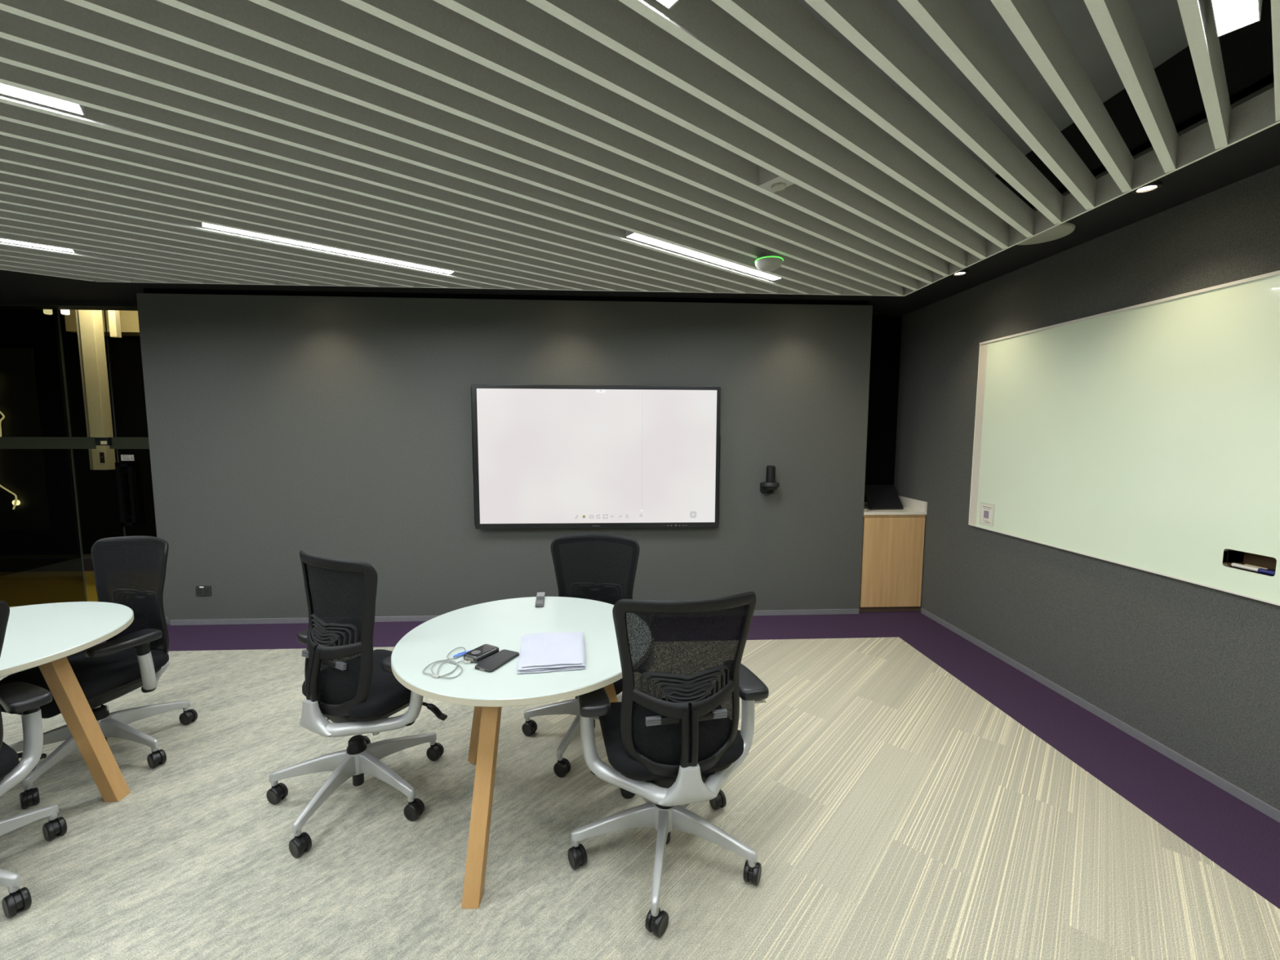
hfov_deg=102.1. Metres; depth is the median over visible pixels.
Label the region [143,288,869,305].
trim
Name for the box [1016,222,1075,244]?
ceiling speaker
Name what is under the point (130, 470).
door handle
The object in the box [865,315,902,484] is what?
wall niche
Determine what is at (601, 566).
office chair
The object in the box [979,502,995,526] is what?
paper notice
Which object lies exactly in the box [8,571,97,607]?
floor
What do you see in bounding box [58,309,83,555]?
trim
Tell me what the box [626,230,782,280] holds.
linear light
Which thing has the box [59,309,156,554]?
door
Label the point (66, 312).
spotlight
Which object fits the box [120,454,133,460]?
sticker
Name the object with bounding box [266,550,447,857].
office chair
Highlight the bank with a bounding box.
[463,644,498,662]
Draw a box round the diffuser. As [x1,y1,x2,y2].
[657,0,676,7]
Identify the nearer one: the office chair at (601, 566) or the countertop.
the office chair at (601, 566)
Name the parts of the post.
lock plate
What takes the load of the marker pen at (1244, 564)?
on the board
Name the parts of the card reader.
label plate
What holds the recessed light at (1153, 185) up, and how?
in the ceiling at (1256, 153)
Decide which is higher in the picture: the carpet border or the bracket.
the bracket
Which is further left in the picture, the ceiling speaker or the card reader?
the card reader
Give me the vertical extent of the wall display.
1.125 m
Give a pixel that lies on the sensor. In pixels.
(766, 262)
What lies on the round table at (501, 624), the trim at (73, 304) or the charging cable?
the charging cable
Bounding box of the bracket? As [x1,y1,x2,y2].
[107,310,121,337]
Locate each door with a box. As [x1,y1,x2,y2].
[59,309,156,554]
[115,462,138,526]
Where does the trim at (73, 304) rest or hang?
attached to the wall at (279, 427)
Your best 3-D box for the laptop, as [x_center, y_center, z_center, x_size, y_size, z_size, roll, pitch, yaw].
[2.154,0.148,4.614,0.307,0.185,0.410,1,5,7]
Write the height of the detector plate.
0.108 m
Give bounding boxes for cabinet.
[859,514,925,612]
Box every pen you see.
[453,649,471,657]
[1231,562,1275,575]
[1244,564,1275,571]
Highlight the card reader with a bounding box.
[94,437,111,445]
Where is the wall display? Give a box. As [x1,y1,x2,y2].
[471,384,720,528]
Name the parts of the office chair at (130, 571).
leg, seat, panel, backrest frame, leg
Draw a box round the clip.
[535,591,545,607]
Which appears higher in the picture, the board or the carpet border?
the board
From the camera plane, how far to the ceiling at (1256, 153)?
3.36 m
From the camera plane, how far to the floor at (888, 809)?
1.92 m
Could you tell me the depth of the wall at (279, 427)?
4.08 m
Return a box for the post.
[75,310,115,470]
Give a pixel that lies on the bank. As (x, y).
(484, 651)
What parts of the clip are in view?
plate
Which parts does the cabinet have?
rail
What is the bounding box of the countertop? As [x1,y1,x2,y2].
[863,495,927,515]
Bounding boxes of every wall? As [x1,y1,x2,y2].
[136,293,872,624]
[893,164,1279,810]
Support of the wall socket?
attached to the wall at (279, 427)
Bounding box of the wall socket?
[195,585,211,595]
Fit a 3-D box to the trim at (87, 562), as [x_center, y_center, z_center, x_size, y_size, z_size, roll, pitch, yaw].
[-5.533,0.965,5.972,10.400,0.001,0.600,0,5,-3]
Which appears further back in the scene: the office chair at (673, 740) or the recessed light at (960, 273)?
the recessed light at (960, 273)
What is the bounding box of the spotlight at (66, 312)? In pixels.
[60,309,70,315]
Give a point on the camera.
(768, 486)
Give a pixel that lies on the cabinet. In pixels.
(891, 562)
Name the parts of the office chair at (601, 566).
leg, panel, backrest frame, seat, leg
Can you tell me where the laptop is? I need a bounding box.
[864,484,902,509]
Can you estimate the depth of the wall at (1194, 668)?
2.78 m
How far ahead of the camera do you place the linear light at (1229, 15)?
1.15 m
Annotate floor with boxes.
[0,637,1279,959]
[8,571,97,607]
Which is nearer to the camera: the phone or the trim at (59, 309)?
the phone
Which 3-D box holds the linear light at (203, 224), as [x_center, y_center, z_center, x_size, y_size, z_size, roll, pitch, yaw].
[-1.539,-1.215,2.685,1.128,0.060,0.066,-4,7,-39]
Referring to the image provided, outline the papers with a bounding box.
[516,631,586,674]
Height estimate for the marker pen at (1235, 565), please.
0.018 m
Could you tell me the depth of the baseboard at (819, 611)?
4.17 m
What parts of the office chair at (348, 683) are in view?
lumbar arm, panel, backrest frame, seat, leg, leg, lever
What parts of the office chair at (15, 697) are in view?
backrest frame, seat, leg, lever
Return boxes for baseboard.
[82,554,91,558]
[169,608,858,625]
[920,608,1279,822]
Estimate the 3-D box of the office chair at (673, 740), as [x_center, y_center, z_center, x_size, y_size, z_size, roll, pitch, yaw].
[0.114,0.844,1.842,0.646,1.040,0.666,2,6,23]
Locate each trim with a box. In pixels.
[0,298,137,311]
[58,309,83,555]
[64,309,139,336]
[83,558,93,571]
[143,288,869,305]
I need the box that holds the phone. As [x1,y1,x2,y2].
[475,648,519,672]
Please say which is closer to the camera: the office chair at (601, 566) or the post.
the office chair at (601, 566)
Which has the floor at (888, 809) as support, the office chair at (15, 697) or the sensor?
the office chair at (15, 697)
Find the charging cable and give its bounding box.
[422,647,471,678]
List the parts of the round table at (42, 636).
leg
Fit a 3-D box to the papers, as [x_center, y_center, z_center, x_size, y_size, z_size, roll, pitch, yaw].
[-0.322,0.620,1.893,0.242,0.022,0.320,-1,5,-8]
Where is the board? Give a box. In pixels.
[968,270,1279,605]
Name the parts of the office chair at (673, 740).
lumbar arm, seat, backrest frame, panel, lumbar arm, leg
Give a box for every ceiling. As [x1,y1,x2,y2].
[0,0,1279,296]
[0,72,1279,315]
[795,0,1188,175]
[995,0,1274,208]
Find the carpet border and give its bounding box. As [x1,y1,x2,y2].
[87,611,1279,909]
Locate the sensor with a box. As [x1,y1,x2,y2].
[754,254,783,271]
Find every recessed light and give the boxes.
[951,270,968,275]
[1131,181,1163,194]
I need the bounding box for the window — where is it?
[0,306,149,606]
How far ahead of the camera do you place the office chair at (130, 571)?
2.45 m
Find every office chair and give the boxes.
[0,535,197,808]
[0,600,66,918]
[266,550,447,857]
[521,532,639,777]
[568,591,768,937]
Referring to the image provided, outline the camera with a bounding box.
[760,465,779,496]
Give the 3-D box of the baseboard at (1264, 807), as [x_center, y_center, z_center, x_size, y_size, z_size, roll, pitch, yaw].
[2.602,1.452,0.756,0.012,0.043,7.350,0,5,-3]
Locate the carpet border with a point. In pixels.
(1243, 841)
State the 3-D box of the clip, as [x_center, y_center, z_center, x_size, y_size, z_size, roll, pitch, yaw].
[-0.474,0.569,2.463,0.038,0.018,0.173,-1,5,-8]
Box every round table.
[0,601,133,801]
[391,596,622,908]
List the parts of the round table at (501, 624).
leg, leg, leg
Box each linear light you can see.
[0,83,84,115]
[0,239,75,252]
[201,222,453,274]
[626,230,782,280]
[655,0,679,9]
[1210,0,1262,37]
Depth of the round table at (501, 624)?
1.78 m
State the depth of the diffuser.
1.12 m
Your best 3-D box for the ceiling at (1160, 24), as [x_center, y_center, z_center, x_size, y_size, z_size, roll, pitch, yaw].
[-1.903,-1.409,0.509,9.262,0.040,8.080,0,5,-3]
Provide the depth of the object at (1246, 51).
1.79 m
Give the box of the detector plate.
[758,165,794,192]
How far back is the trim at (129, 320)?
5.75 m

